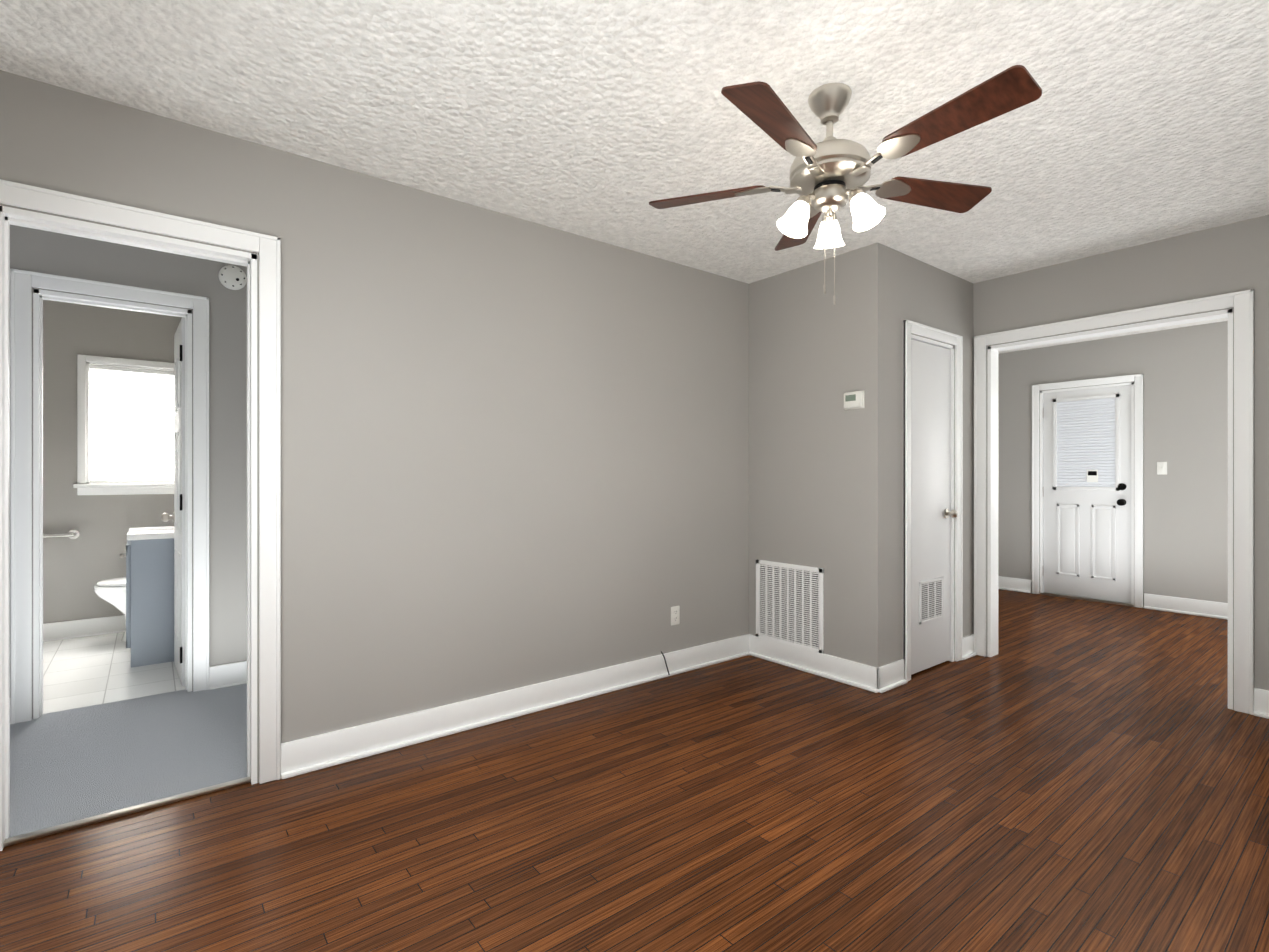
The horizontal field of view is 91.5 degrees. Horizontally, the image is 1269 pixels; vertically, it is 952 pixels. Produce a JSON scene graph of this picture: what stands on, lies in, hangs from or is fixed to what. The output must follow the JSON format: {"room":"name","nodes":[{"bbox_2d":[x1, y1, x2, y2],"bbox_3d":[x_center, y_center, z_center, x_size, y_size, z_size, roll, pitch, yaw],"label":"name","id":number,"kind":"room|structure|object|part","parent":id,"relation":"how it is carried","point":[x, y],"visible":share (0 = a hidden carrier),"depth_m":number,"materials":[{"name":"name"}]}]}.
{"room":"empty living room","nodes":[
{"label":"empty living room","id":0,"kind":"room"},
{"bbox_2d":[43,300,181,623],"bbox_3d":[-4.293,-0.050,4.510,2.000,2.500,0.120,0,0,-38],"label":"wall","id":1,"kind":"structure","parent":0,"point":[76,570],"depth_m":4.58,"materials":[{"name":"grey paint"}]},
{"bbox_2d":[43,530,79,538],"bbox_3d":[-4.311,0.430,4.378,0.557,0.068,0.065,0,0,-38],"label":"towel bar","id":2,"kind":"object","parent":1,"relation":"attached to","point":[73,534],"visible":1,"depth_m":4.49,"materials":[{"name":"silver metal"}]},
{"bbox_2d":[43,615,125,641],"bbox_3d":[-4.246,1.132,4.449,2.000,0.135,0.033,0,0,-38],"label":"baseboard","id":3,"kind":"structure","parent":1,"relation":"attached to","point":[81,628],"depth_m":4.56,"materials":[{"name":"white wood"}]},
{"bbox_2d":[73,354,173,494],"bbox_3d":[-3.839,-0.378,4.838,0.816,1.041,0.165,0,0,-38],"label":"window","id":4,"kind":"structure","parent":1,"relation":"in","point":[84,485],"depth_m":4.67,"materials":[{"name":"white"}]},
{"bbox_2d":[90,365,173,481],"bbox_3d":[-3.840,-0.393,4.840,0.644,0.882,0.040,0,0,-38],"label":"window blinds","id":5,"kind":"object","parent":4,"relation":"attached to","point":[161,454],"visible":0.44,"depth_m":4.79,"materials":[{"name":"white plastic"}]},
{"bbox_3d":[-3.878,-0.395,4.888,0.650,0.880,0.006,0,0,-38],"label":"window pane glow","id":6,"kind":"part","parent":4,"relation":"part of","materials":[{"name":"white glass"}]},
{"bbox_2d":[43,632,184,713],"bbox_3d":[-3.710,1.235,3.767,2.240,0.090,2.010,0,0,-38],"label":"floor","id":7,"kind":"structure","parent":0,"point":[79,672],"depth_m":3.70,"materials":[{"name":"white tile"}]},
{"bbox_2d":[94,577,125,641],"bbox_3d":[-3.549,0.800,4.586,0.703,0.800,0.430,0,0,-38],"label":"toilet","id":8,"kind":"object","parent":7,"relation":"on","point":[112,592],"visible":0.19,"depth_m":4.34,"materials":[{"name":"white ceramic"}]},
{"bbox_2d":[120,526,173,667],"bbox_3d":[-3.135,0.725,4.192,0.551,0.950,0.594,0,0,-38],"label":"bathroom vanity","id":9,"kind":"object","parent":7,"relation":"on","point":[149,555],"visible":0.6,"depth_m":3.90,"materials":[{"name":"grey wood"}]},
{"bbox_2d":[9,683,246,837],"bbox_3d":[-1.513,1.234,3.317,5.340,0.092,1.410,0,0,-38],"label":"floor","id":10,"kind":"structure","parent":0,"point":[70,765],"depth_m":2.63,"materials":[{"name":"grey carpet"}]},
{"bbox_2d":[10,225,246,718],"bbox_3d":[-1.948,-0.050,3.871,5.340,2.500,0.120,0,0,-38],"label":"wall","id":11,"kind":"structure","parent":0,"point":[45,252],"depth_m":3.47,"materials":[{"name":"grey paint"}]},
{"bbox_2d":[10,269,208,723],"bbox_3d":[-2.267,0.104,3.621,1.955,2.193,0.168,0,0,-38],"label":"door frame","id":12,"kind":"structure","parent":11,"relation":"attached to","point":[22,283],"depth_m":3.06,"materials":[{"name":"white wood"}]},
{"bbox_2d":[161,317,184,685],"bbox_3d":[-2.724,0.146,3.713,0.171,2.084,0.597,0,0,-40],"label":"bathroom door","id":13,"kind":"structure","parent":11,"relation":"in","point":[178,516],"depth_m":3.56,"materials":[{"name":"white wood"}]},
{"bbox_2d":[209,661,246,689],"bbox_3d":[-1.522,1.133,3.329,5.100,0.135,1.260,0,0,-38],"label":"baseboard","id":14,"kind":"structure","parent":11,"relation":"attached to","point":[227,675],"depth_m":3.50,"materials":[{"name":"white"}]},
{"bbox_2d":[218,265,246,289],"bbox_3d":[-2.280,-1.130,3.508,0.136,0.136,0.042,0,0,-38],"label":"smoke detector","id":15,"kind":"object","parent":11,"relation":"attached to","point":[231,277],"visible":1,"depth_m":3.50,"materials":[{"name":"white plastic"}]},
{"bbox_2d":[0,70,748,782],"bbox_3d":[-0.243,-0.050,3.455,5.110,2.500,0.120,0,0,-38],"label":"wall","id":16,"kind":"structure","parent":0,"point":[514,452],"depth_m":2.91,"materials":[{"name":"grey paint"}]},
{"bbox_2d":[0,179,280,850],"bbox_3d":[-1.795,0.129,2.237,0.876,2.143,0.168,0,0,-38],"label":"trim","id":17,"kind":"structure","parent":16,"relation":"attached to","point":[267,248],"depth_m":2.40,"materials":[{"name":"white painted wood"}]},
{"bbox_2d":[281,634,748,778],"bbox_3d":[-0.310,1.133,3.306,2.780,0.135,0.033,0,0,-38],"label":"baseboard","id":18,"kind":"structure","parent":16,"relation":"attached to","point":[317,752],"depth_m":2.98,"materials":[{"name":"white wood"}]},
{"bbox_2d":[661,651,669,674],"bbox_3d":[0.183,1.113,3.677,0.022,0.131,0.059,0,0,-38],"label":"cord","id":19,"kind":"object","parent":16,"relation":"attached to","point":[665,662],"visible":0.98,"depth_m":3.66,"materials":[{"name":"black plastic"}]},
{"bbox_2d":[671,606,679,625],"bbox_3d":[0.249,0.850,3.760,0.070,0.114,0.008,0,0,-38],"label":"outlet","id":20,"kind":"object","parent":16,"relation":"attached to","point":[675,615],"visible":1,"depth_m":3.76,"materials":[{"name":"white plastic"}]},
{"bbox_2d":[0,589,1268,951],"bbox_3d":[1.683,1.240,3.213,7.840,0.080,4.540,0,0,-38],"label":"floor","id":21,"kind":"structure","parent":0,"point":[750,803],"depth_m":2.10,"materials":[{"name":"brown wood"}]},
{"bbox_2d":[0,0,1268,353],"bbox_3d":[0.439,-1.360,3.825,9.300,0.120,7.300,0,0,-38],"label":"ceiling","id":22,"kind":"structure","parent":0,"point":[1138,122],"depth_m":2.14,"materials":[{"name":"white paint"}]},
{"bbox_2d":[649,65,1041,304],"bbox_3d":[0.680,-0.942,2.076,1.235,0.715,1.203,0,0,-38],"label":"fan","id":23,"kind":"object","parent":22,"relation":"hanging from","point":[830,172],"visible":1,"depth_m":2.01,"materials":[{"name":"brown wood"}]},
{"bbox_2d":[749,251,852,660],"bbox_3d":[1.074,-0.050,3.891,0.120,2.500,0.820,0,0,-38],"label":"wall","id":24,"kind":"structure","parent":0,"point":[825,480],"depth_m":3.82,"materials":[{"name":"grey paint"}]},
{"bbox_2d":[756,559,823,652],"bbox_3d":[0.972,0.815,3.913,0.013,0.520,0.520,0,0,-38],"label":"air vent","id":25,"kind":"object","parent":24,"relation":"in","point":[789,604],"visible":1,"depth_m":3.89,"materials":[{"name":"white metal"}]},
{"bbox_2d":[749,634,888,692],"bbox_3d":[1.076,1.133,3.765,0.033,0.135,0.923,0,0,-38],"label":"baseboard","id":26,"kind":"structure","parent":24,"relation":"attached to","point":[863,676],"depth_m":3.69,"materials":[{"name":"white wood"}]},
{"bbox_2d":[844,391,863,409],"bbox_3d":[1.254,-0.435,3.541,0.029,0.100,0.125,0,0,-38],"label":"thermostat","id":27,"kind":"object","parent":24,"relation":"attached to","point":[854,400],"visible":0.98,"depth_m":3.53,"materials":[{"name":"white plastic"}]},
{"bbox_2d":[853,243,972,667],"bbox_3d":[1.785,-0.050,3.852,1.190,2.500,0.120,0,0,-38],"label":"wall","id":28,"kind":"structure","parent":0,"point":[891,287],"depth_m":3.53,"materials":[{"name":"grey paint"}]},
{"bbox_2d":[903,319,962,681],"bbox_3d":[1.815,0.145,3.862,0.710,2.110,0.145,0,0,-38],"label":"trim","id":29,"kind":"structure","parent":28,"relation":"attached to","point":[910,327],"depth_m":3.99,"materials":[{"name":"white wood"}]},
{"bbox_2d":[911,339,957,674],"bbox_3d":[1.848,0.185,3.820,0.524,2.005,0.103,0,0,-38],"label":"closet door","id":30,"kind":"structure","parent":28,"relation":"in","point":[931,513],"depth_m":3.83,"materials":[{"name":"white wood"}]},
{"bbox_2d":[998,321,1227,607],"bbox_3d":[4.682,-0.050,5.643,0.120,2.500,4.420,0,0,-38],"label":"wall","id":31,"kind":"structure","parent":0,"point":[1183,371],"depth_m":5.50,"materials":[{"name":"grey paint"}]},
{"bbox_2d":[1043,385,1130,603],"bbox_3d":[4.354,0.169,5.977,0.112,2.021,0.726,0,0,-38],"label":"exterior door","id":32,"kind":"structure","parent":31,"relation":"in","point":[1086,493],"depth_m":5.96,"materials":[{"name":"white painted wood"},{"name":"black metal"},{"name":"paper"}]},
{"bbox_2d":[1032,374,1142,607],"bbox_3d":[4.389,0.136,5.998,0.145,2.128,0.896,0,0,-38],"label":"door frame","id":33,"kind":"structure","parent":31,"relation":"attached to","point":[1136,382],"depth_m":5.76,"materials":[{"name":"white painted wood"}]},
{"bbox_2d":[998,576,1227,619],"bbox_3d":[3.645,1.132,4.753,2.610,0.135,4.300,0,0,-38],"label":"baseboard","id":34,"kind":"structure","parent":31,"relation":"attached to","point":[1211,609],"depth_m":5.44,"materials":[{"name":"white wood"}]},
{"bbox_2d":[1157,462,1166,474],"bbox_3d":[4.703,-0.070,5.507,0.016,0.114,0.070,0,0,-38],"label":"light switch","id":35,"kind":"object","parent":31,"relation":"attached to","point":[1161,468],"visible":1,"depth_m":5.51,"materials":[{"name":"white plastic"}]},
{"bbox_2d":[973,215,1268,709],"bbox_3d":[2.828,-0.050,3.584,0.120,2.500,3.470,0,0,-38],"label":"wall","id":36,"kind":"structure","parent":0,"point":[1225,259],"depth_m":3.35,"materials":[{"name":"grey paint"}]},
{"bbox_2d":[974,289,1253,714],"bbox_3d":[2.757,0.131,3.674,0.168,2.138,1.336,0,0,-38],"label":"trim","id":37,"kind":"structure","parent":36,"relation":"attached to","point":[1241,303],"depth_m":3.29,"materials":[{"name":"white wood"}]},
{"bbox_2d":[1253,688,1268,718],"bbox_3d":[3.456,1.133,2.661,0.033,0.135,1.122,0,0,-38],"label":"baseboard","id":38,"kind":"structure","parent":36,"relation":"attached to","point":[1261,696],"depth_m":3.08,"materials":[{"name":"white wood"}]}
]}

